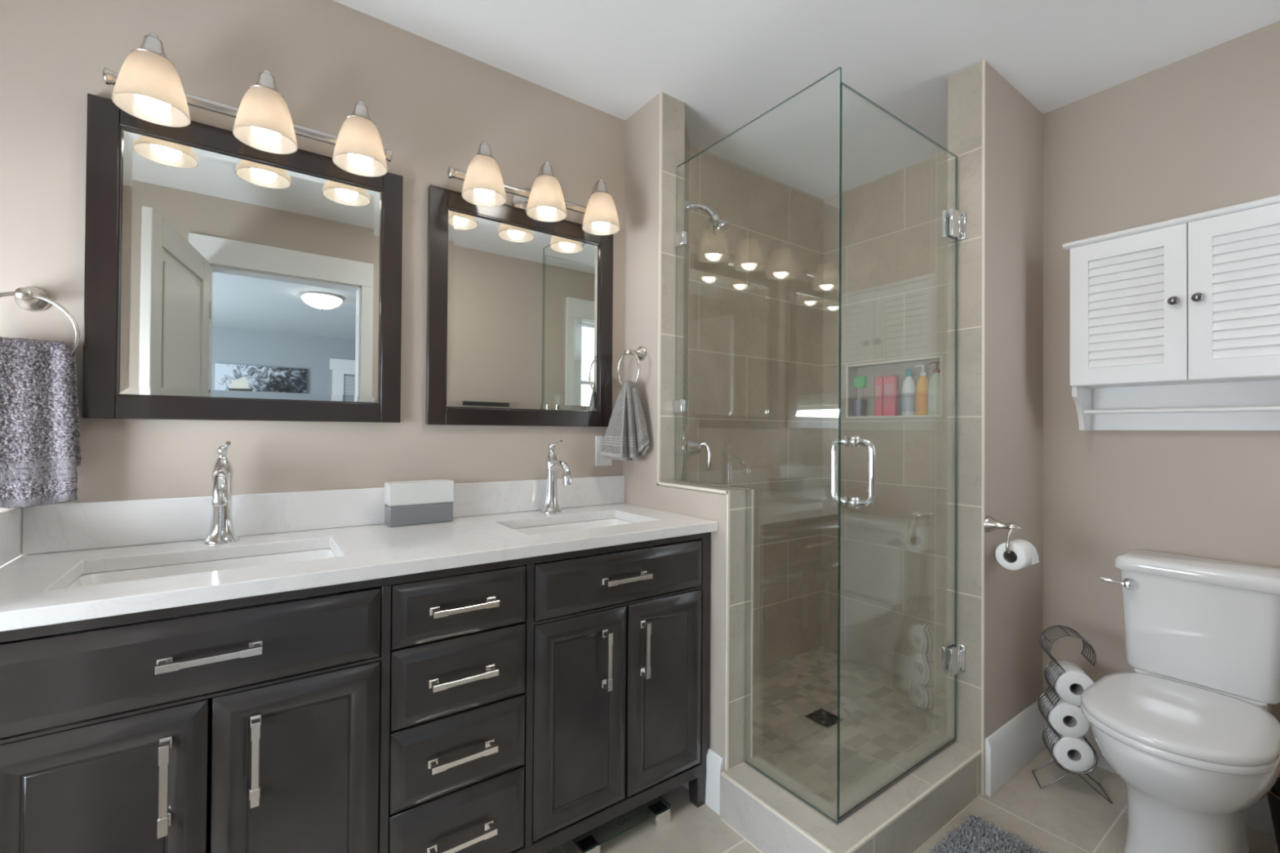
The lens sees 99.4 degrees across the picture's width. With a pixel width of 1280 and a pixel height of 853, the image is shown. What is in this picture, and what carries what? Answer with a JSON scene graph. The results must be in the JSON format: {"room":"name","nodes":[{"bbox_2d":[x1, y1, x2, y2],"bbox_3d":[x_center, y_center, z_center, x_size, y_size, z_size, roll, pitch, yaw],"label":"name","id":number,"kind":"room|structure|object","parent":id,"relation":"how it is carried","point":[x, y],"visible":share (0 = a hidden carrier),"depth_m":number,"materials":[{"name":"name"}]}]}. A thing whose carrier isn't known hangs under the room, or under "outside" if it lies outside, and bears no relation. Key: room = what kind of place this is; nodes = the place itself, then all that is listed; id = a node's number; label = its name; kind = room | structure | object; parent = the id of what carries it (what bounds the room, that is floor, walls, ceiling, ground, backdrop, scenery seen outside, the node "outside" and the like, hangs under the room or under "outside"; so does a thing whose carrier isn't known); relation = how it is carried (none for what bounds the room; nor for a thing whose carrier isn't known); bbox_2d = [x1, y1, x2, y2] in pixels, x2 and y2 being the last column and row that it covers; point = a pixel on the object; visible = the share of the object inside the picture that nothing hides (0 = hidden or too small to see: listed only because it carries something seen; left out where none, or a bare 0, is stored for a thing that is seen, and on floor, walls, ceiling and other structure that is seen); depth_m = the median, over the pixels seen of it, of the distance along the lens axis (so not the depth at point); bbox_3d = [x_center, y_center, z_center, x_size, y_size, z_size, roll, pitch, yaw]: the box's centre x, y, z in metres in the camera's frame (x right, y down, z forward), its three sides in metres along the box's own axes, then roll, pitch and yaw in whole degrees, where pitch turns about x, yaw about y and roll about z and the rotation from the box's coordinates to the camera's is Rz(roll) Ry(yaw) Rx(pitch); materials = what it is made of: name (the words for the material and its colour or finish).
{"room":"bathroom","nodes":[
{"label":"bathroom","id":0,"kind":"room"},
{"bbox_2d":[0,0,823,671],"bbox_3d":[-0.488,-0.014,1.911,3.744,2.434,0.120,1,-1,-36],"label":"wall","id":1,"kind":"structure","parent":0,"point":[433,104],"depth_m":1.71,"materials":[{"name":"beige paint"}]},
{"bbox_2d":[0,286,79,355],"bbox_3d":[-1.349,-0.217,1.194,0.172,0.196,0.075,1,-1,-36],"label":"towel ring","id":2,"kind":"object","parent":1,"relation":"attached to","point":[32,299],"visible":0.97,"depth_m":1.21,"materials":[{"name":"silver metal"}]},
{"bbox_2d":[0,336,81,508],"bbox_3d":[-1.336,-0.008,1.166,0.188,0.366,0.076,1,-1,-36],"label":"hand towel","id":3,"kind":"object","parent":2,"relation":"hanging from","point":[40,449],"visible":1,"depth_m":1.17,"materials":[{"name":"grey fabric"}]},
{"bbox_2d":[82,93,403,422],"bbox_3d":[-1.014,-0.393,1.467,0.688,0.755,0.025,1,-1,-36],"label":"wall mirror","id":4,"kind":"object","parent":1,"relation":"attached to","point":[226,278],"visible":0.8,"depth_m":1.42,"materials":[{"name":"brown wood"}]},
{"bbox_2d":[102,32,392,177],"bbox_3d":[-0.960,-0.800,1.393,0.611,0.189,0.212,1,-1,-36],"label":"vanity light","id":5,"kind":"object","parent":1,"relation":"attached to","point":[148,87],"visible":1,"depth_m":1.32,"materials":[{"name":"white glass"}]},
{"bbox_2d":[22,475,624,555],"bbox_3d":[-0.720,0.239,1.682,1.616,0.110,0.017,1,-1,-36],"label":"backsplash","id":6,"kind":"structure","parent":1,"relation":"attached to","point":[78,526],"depth_m":1.45,"materials":[{"name":"white stone"}]},
{"bbox_2d":[425,184,613,426],"bbox_3d":[-0.392,-0.380,1.915,0.688,0.756,0.025,1,-1,-36],"label":"wall mirror","id":7,"kind":"object","parent":1,"relation":"attached to","point":[520,307],"visible":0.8,"depth_m":1.88,"materials":[{"name":"brown wood"}]},
{"bbox_2d":[447,141,619,235],"bbox_3d":[-0.334,-0.792,1.844,0.611,0.189,0.212,1,-1,-36],"label":"vanity light","id":8,"kind":"object","parent":1,"relation":"attached to","point":[483,185],"visible":1,"depth_m":1.78,"materials":[{"name":"white glass"}]},
{"bbox_2d":[595,435,612,466],"bbox_3d":[-0.140,0.095,2.107,0.074,0.116,0.008,1,-1,-36],"label":"outlet plate","id":9,"kind":"object","parent":1,"relation":"attached to","point":[600,460],"visible":0.73,"depth_m":2.09,"materials":[{"name":"white plastic"}]},
{"bbox_2d":[600,440,608,461],"bbox_3d":[-0.139,0.095,2.104,0.034,0.078,0.002,1,-1,-36],"label":"socket","id":10,"kind":"object","parent":9,"relation":"attached to","point":[602,457],"depth_m":2.10,"materials":[{"name":"white plastic"}]},
{"bbox_2d":[846,355,942,417],"bbox_3d":[1.198,-0.178,2.589,0.008,0.270,0.473,1,-1,-36],"label":"trim","id":11,"kind":"structure","parent":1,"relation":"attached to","point":[934,357],"depth_m":2.56,"materials":[{"name":"beige tile"}]},
{"bbox_2d":[600,379,649,461],"bbox_3d":[-0.053,-0.023,2.010,0.178,0.302,0.094,0,-1,31],"label":"hand towel","id":12,"kind":"object","parent":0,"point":[626,438],"visible":1,"depth_m":1.99,"materials":[{"name":"grey fabric"}]},
{"bbox_2d":[622,93,726,769],"bbox_3d":[0.143,-0.009,1.961,0.103,2.434,0.577,1,-1,-36],"label":"wall","id":13,"kind":"structure","parent":0,"point":[642,487],"depth_m":2.03,"materials":[{"name":"beige paint"}]},
{"bbox_2d":[617,346,646,388],"bbox_3d":[-0.023,-0.222,2.042,0.075,0.168,0.144,1,-1,-36],"label":"towel ring","id":14,"kind":"object","parent":13,"relation":"attached to","point":[640,353],"visible":0.96,"depth_m":2.04,"materials":[{"name":"silver metal"}]},
{"bbox_2d":[682,747,724,815],"bbox_3d":[0.086,1.120,1.917,0.016,0.175,0.575,1,-1,-36],"label":"baseboard","id":15,"kind":"structure","parent":13,"relation":"attached to","point":[714,762],"depth_m":1.71,"materials":[{"name":"white"}]},
{"bbox_2d":[659,93,751,768],"bbox_3d":[0.218,-0.081,1.873,0.107,2.292,0.366,1,-1,-36],"label":"tile","id":16,"kind":"structure","parent":13,"relation":"attached to","point":[673,109],"depth_m":1.99,"materials":[{"name":"beige tile"}]},
{"bbox_2d":[673,66,841,823],"bbox_3d":[0.333,0.046,1.738,0.022,2.030,0.693,1,-1,-36],"label":"glass panel","id":17,"kind":"object","parent":16,"relation":"attached to","point":[680,238],"visible":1,"depth_m":1.46,"materials":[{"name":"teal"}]},
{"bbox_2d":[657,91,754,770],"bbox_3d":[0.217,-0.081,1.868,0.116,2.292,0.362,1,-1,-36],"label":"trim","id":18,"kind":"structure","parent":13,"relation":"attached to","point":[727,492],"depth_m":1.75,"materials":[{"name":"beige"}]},
{"bbox_2d":[682,114,688,480],"bbox_3d":[0.178,-0.032,2.190,0.220,2.384,0.211,1,-1,-36],"label":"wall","id":19,"kind":"structure","parent":0,"point":[686,134],"depth_m":2.20,"materials":[{"name":"tile"}]},
{"bbox_2d":[682,426,711,471],"bbox_3d":[0.191,0.087,2.185,0.142,0.178,0.142,1,-1,-36],"label":"shower valve","id":20,"kind":"object","parent":19,"relation":"attached to","point":[691,447],"visible":1,"depth_m":2.16,"materials":[{"name":"silver metal"}]},
{"bbox_2d":[685,199,729,235],"bbox_3d":[0.272,-0.843,2.181,0.175,0.147,0.076,0,-1,9],"label":"sprayer","id":21,"kind":"object","parent":19,"relation":"attached to","point":[719,225],"visible":0.99,"depth_m":2.17,"materials":[{"name":"silver metal"}]},
{"bbox_2d":[332,0,1279,199],"bbox_3d":[0.081,-1.284,1.145,3.744,0.100,2.035,1,-1,-36],"label":"ceiling","id":22,"kind":"structure","parent":0,"point":[730,63],"depth_m":1.77,"materials":[{"name":"white paint"}]},
{"bbox_2d":[752,646,946,803],"bbox_3d":[0.753,1.187,2.188,1.177,0.055,0.895,1,-1,-36],"label":"floor","id":23,"kind":"structure","parent":0,"point":[886,715],"depth_m":2.16,"materials":[{"name":"tile"}]},
{"bbox_2d":[804,708,843,728],"bbox_3d":[0.732,1.157,2.154,0.104,0.004,0.104,1,-1,-36],"label":"floor drain","id":24,"kind":"object","parent":23,"relation":"on","point":[822,717],"visible":1,"depth_m":2.15,"materials":[{"name":"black metal"}]},
{"bbox_2d":[812,711,835,724],"bbox_3d":[0.732,1.156,2.154,0.083,0.004,0.083,0,-1,32],"label":"grille","id":25,"kind":"object","parent":24,"relation":"attached to","point":[820,717],"depth_m":2.15,"materials":[{"name":"black metal"}]},
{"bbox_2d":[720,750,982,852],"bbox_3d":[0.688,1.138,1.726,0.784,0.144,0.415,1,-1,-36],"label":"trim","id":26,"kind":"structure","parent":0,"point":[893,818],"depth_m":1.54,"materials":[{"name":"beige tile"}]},
{"bbox_2d":[822,151,947,693],"bbox_3d":[1.273,0.004,2.571,0.110,2.434,0.870,1,-1,-36],"label":"shower wall","id":27,"kind":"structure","parent":0,"point":[893,602],"depth_m":2.59,"materials":[{"name":"tile"}]},
{"bbox_2d":[852,400,866,416],"bbox_3d":[1.118,-0.089,2.766,0.066,0.085,0.066,1,-1,-36],"label":"tumbler","id":28,"kind":"object","parent":27,"relation":"on","point":[859,406],"visible":0.81,"depth_m":2.74,"materials":[{"name":"grey plastic"}]},
{"bbox_2d":[853,376,866,399],"bbox_3d":[1.121,-0.155,2.762,0.028,0.200,0.060,1,-1,-36],"label":"bath brush","id":29,"kind":"object","parent":28,"relation":"in","point":[860,382],"visible":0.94,"depth_m":2.75,"materials":[{"name":"green plastic"}]},
{"bbox_2d":[874,377,883,416],"bbox_3d":[1.183,-0.145,2.677,0.037,0.195,0.040,1,-1,-36],"label":"bottle","id":30,"kind":"object","parent":27,"relation":"in","point":[878,408],"visible":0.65,"depth_m":2.66,"materials":[{"name":"red plastic"}]},
{"bbox_2d":[883,375,897,415],"bbox_3d":[1.213,-0.146,2.627,0.041,0.198,0.064,1,-1,-36],"label":"bottle","id":31,"kind":"object","parent":27,"relation":"in","point":[890,383],"visible":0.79,"depth_m":2.61,"materials":[{"name":"red plastic"}]},
{"bbox_2d":[901,368,915,415],"bbox_3d":[1.269,-0.160,2.558,0.065,0.225,0.065,1,-1,-36],"label":"bottle","id":32,"kind":"object","parent":27,"relation":"in","point":[908,388],"visible":0.87,"depth_m":2.53,"materials":[{"name":"white plastic"}]},
{"bbox_2d":[914,364,928,415],"bbox_3d":[1.307,-0.167,2.505,0.062,0.238,0.061,1,-1,-36],"label":"bottle","id":33,"kind":"object","parent":27,"relation":"in","point":[922,388],"visible":0.81,"depth_m":2.48,"materials":[{"name":"orange plastic"}]},
{"bbox_2d":[927,361,940,414],"bbox_3d":[1.343,-0.171,2.455,0.073,0.246,0.073,1,-1,-36],"label":"bottle","id":34,"kind":"object","parent":27,"relation":"in","point":[934,385],"visible":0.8,"depth_m":2.43,"materials":[{"name":"grey plastic"}]},
{"bbox_2d":[545,746,1278,852],"bbox_3d":[0.098,1.250,1.075,3.744,0.100,2.155,1,-1,-36],"label":"floor","id":35,"kind":"structure","parent":0,"point":[1068,815],"depth_m":1.66,"materials":[{"name":"tile"}]},
{"bbox_2d":[0,532,711,852],"bbox_3d":[-0.551,0.762,1.457,1.592,0.874,0.540,1,-1,-36],"label":"vanity cabinet","id":36,"kind":"object","parent":35,"relation":"on","point":[498,707],"visible":1,"depth_m":1.17,"materials":[{"name":"brown wood"}]},
{"bbox_2d":[0,475,718,631],"bbox_3d":[-0.574,0.254,1.462,1.636,0.140,0.544,1,-1,-36],"label":"countertop","id":37,"kind":"structure","parent":36,"relation":"on","point":[58,544],"depth_m":1.31,"materials":[{"name":"white stone"}]},
{"bbox_2d":[54,548,339,635],"bbox_3d":[-0.929,0.383,1.189,0.499,0.126,0.298,1,-1,-36],"label":"sink","id":38,"kind":"object","parent":37,"relation":"in","point":[91,579],"visible":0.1,"depth_m":1.25,"materials":[{"name":"white ceramic"}]},
{"bbox_2d":[203,441,239,544],"bbox_3d":[-1.022,0.163,1.325,0.072,0.253,0.170,1,-1,-36],"label":"faucet","id":39,"kind":"object","parent":37,"relation":"on","point":[221,531],"visible":1,"depth_m":1.34,"materials":[{"name":"silver metal"}]},
{"bbox_2d":[384,479,453,527],"bbox_3d":[-0.674,0.231,1.659,0.188,0.126,0.072,1,-1,-36],"label":"tissue box","id":40,"kind":"object","parent":37,"relation":"on","point":[407,503],"visible":1,"depth_m":1.63,"materials":[{"name":"white plastic"}]},
{"bbox_2d":[540,440,572,513],"bbox_3d":[-0.281,0.172,1.859,0.072,0.253,0.170,1,-1,-36],"label":"faucet","id":41,"kind":"object","parent":37,"relation":"on","point":[551,505],"visible":1,"depth_m":1.88,"materials":[{"name":"silver metal"}]},
{"bbox_2d":[511,518,653,567],"bbox_3d":[-0.197,0.392,1.718,0.486,0.126,0.298,1,-1,-36],"label":"sink","id":42,"kind":"object","parent":37,"relation":"in","point":[611,522],"visible":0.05,"depth_m":1.83,"materials":[{"name":"white ceramic"}]},
{"bbox_2d":[572,795,671,852],"bbox_3d":[-0.117,1.180,1.687,0.310,0.047,0.300,1,-1,-36],"label":"bathroom scale","id":43,"kind":"object","parent":35,"relation":"on","point":[658,813],"visible":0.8,"depth_m":1.61,"materials":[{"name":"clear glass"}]},
{"bbox_2d":[720,732,981,852],"bbox_3d":[0.687,1.139,1.731,0.784,0.142,0.419,1,-1,-36],"label":"shower curb","id":44,"kind":"object","parent":35,"relation":"on","point":[766,830],"visible":0.86,"depth_m":1.57,"materials":[{"name":"tile"}]},
{"bbox_2d":[830,82,965,822],"bbox_3d":[0.813,0.068,1.662,0.677,1.996,0.135,1,-1,-36],"label":"shower door","id":45,"kind":"structure","parent":44,"relation":"on","point":[953,222],"depth_m":1.79,"materials":[{"name":"clear glass"}]},
{"bbox_2d":[927,812,1048,852],"bbox_3d":[0.875,1.195,1.233,0.792,0.021,0.569,1,-1,-36],"label":"bath mat","id":46,"kind":"object","parent":35,"relation":"on","point":[974,836],"visible":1,"depth_m":1.56,"materials":[{"name":"grey fabric"}]},
{"bbox_2d":[1031,624,1112,804],"bbox_3d":[1.451,0.952,1.829,0.195,0.525,0.105,0,-1,22],"label":"rack","id":47,"kind":"object","parent":35,"relation":"on","point":[1085,642],"visible":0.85,"depth_m":1.83,"materials":[{"name":"silver metal"}]},
{"bbox_2d":[1040,692,1089,737],"bbox_3d":[1.437,0.973,1.835,0.110,0.110,0.100,0,-1,22],"label":"toilet roll","id":48,"kind":"object","parent":47,"relation":"hanging from","point":[1068,719],"visible":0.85,"depth_m":1.79,"materials":[{"name":"white paper"}]},
{"bbox_2d":[1044,728,1094,771],"bbox_3d":[1.447,1.081,1.829,0.110,0.110,0.100,0,-1,22],"label":"toilet roll","id":49,"kind":"object","parent":47,"relation":"on","point":[1074,754],"visible":0.83,"depth_m":1.79,"materials":[{"name":"white paper"}]},
{"bbox_2d":[1047,661,1093,706],"bbox_3d":[1.454,0.864,1.829,0.110,0.110,0.100,0,-1,22],"label":"toilet roll","id":50,"kind":"object","parent":47,"relation":"hanging from","point":[1069,685],"visible":0.85,"depth_m":1.79,"materials":[{"name":"white paper"}]},
{"bbox_2d":[1080,549,1279,852],"bbox_3d":[1.523,0.814,1.533,0.691,0.800,0.396,1,-1,-36],"label":"toilet","id":51,"kind":"object","parent":35,"relation":"on","point":[1192,735],"visible":1,"depth_m":1.49,"materials":[{"name":"white ceramic"}]},
{"bbox_2d":[1266,776,1279,852],"bbox_3d":[1.802,1.076,1.448,0.176,0.276,0.176,1,-1,-36],"label":"trash can","id":52,"kind":"object","parent":35,"relation":"on","point":[1273,795],"visible":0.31,"depth_m":1.47,"materials":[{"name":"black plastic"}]},
{"bbox_2d":[984,61,1043,777],"bbox_3d":[1.359,0.000,2.026,0.612,2.434,0.115,1,-1,-36],"label":"wall","id":53,"kind":"structure","parent":0,"point":[1014,486],"depth_m":1.93,"materials":[{"name":"beige paint"}]},
{"bbox_2d":[946,61,982,750],"bbox_3d":[1.107,-0.003,1.847,0.012,2.434,0.110,1,-1,-36],"label":"tile","id":54,"kind":"structure","parent":53,"relation":"attached to","point":[965,86],"depth_m":1.84,"materials":[{"name":"beige tile"}]},
{"bbox_2d":[981,59,985,795],"bbox_3d":[1.138,-0.004,1.798,0.008,2.434,0.006,1,-1,-36],"label":"trim","id":55,"kind":"structure","parent":53,"relation":"attached to","point":[984,60],"depth_m":1.79,"materials":[{"name":"beige tile"}]},
{"bbox_2d":[983,515,1021,553],"bbox_3d":[1.210,0.352,1.785,0.144,0.108,0.098,1,-1,-36],"label":"paper holder","id":56,"kind":"object","parent":53,"relation":"attached to","point":[990,524],"visible":0.91,"depth_m":1.77,"materials":[{"name":"silver metal"}]},
{"bbox_2d":[995,539,1039,570],"bbox_3d":[1.226,0.417,1.764,0.098,0.088,0.092,1,-1,-36],"label":"toilet roll","id":57,"kind":"object","parent":56,"relation":"hanging from","point":[1024,554],"visible":0.95,"depth_m":1.74,"materials":[{"name":"white paper"}]},
{"bbox_2d":[984,697,1046,796],"bbox_3d":[1.344,1.125,1.929,0.494,0.182,0.018,1,-1,-36],"label":"baseboard","id":58,"kind":"structure","parent":53,"relation":"attached to","point":[1010,748],"depth_m":1.89,"materials":[{"name":"white"}]},
{"bbox_2d":[1042,20,1279,722],"bbox_3d":[1.902,0.001,1.712,0.100,2.434,1.070,1,-1,-36],"label":"wall","id":59,"kind":"structure","parent":0,"point":[1199,132],"depth_m":1.87,"materials":[{"name":"beige paint"}]},
{"bbox_2d":[1046,722,1275,837],"bbox_3d":[1.818,1.140,1.709,0.016,0.155,0.930,1,-1,-36],"label":"baseboard","id":60,"kind":"structure","parent":59,"relation":"attached to","point":[1260,818],"depth_m":1.64,"materials":[{"name":"white"}]},
{"bbox_2d":[1062,195,1279,431],"bbox_3d":[1.726,-0.312,1.692,0.216,0.648,0.616,1,-1,-36],"label":"upper cabinet","id":61,"kind":"object","parent":59,"relation":"attached to","point":[1175,323],"visible":1,"depth_m":1.68,"materials":[{"name":"white paint"}]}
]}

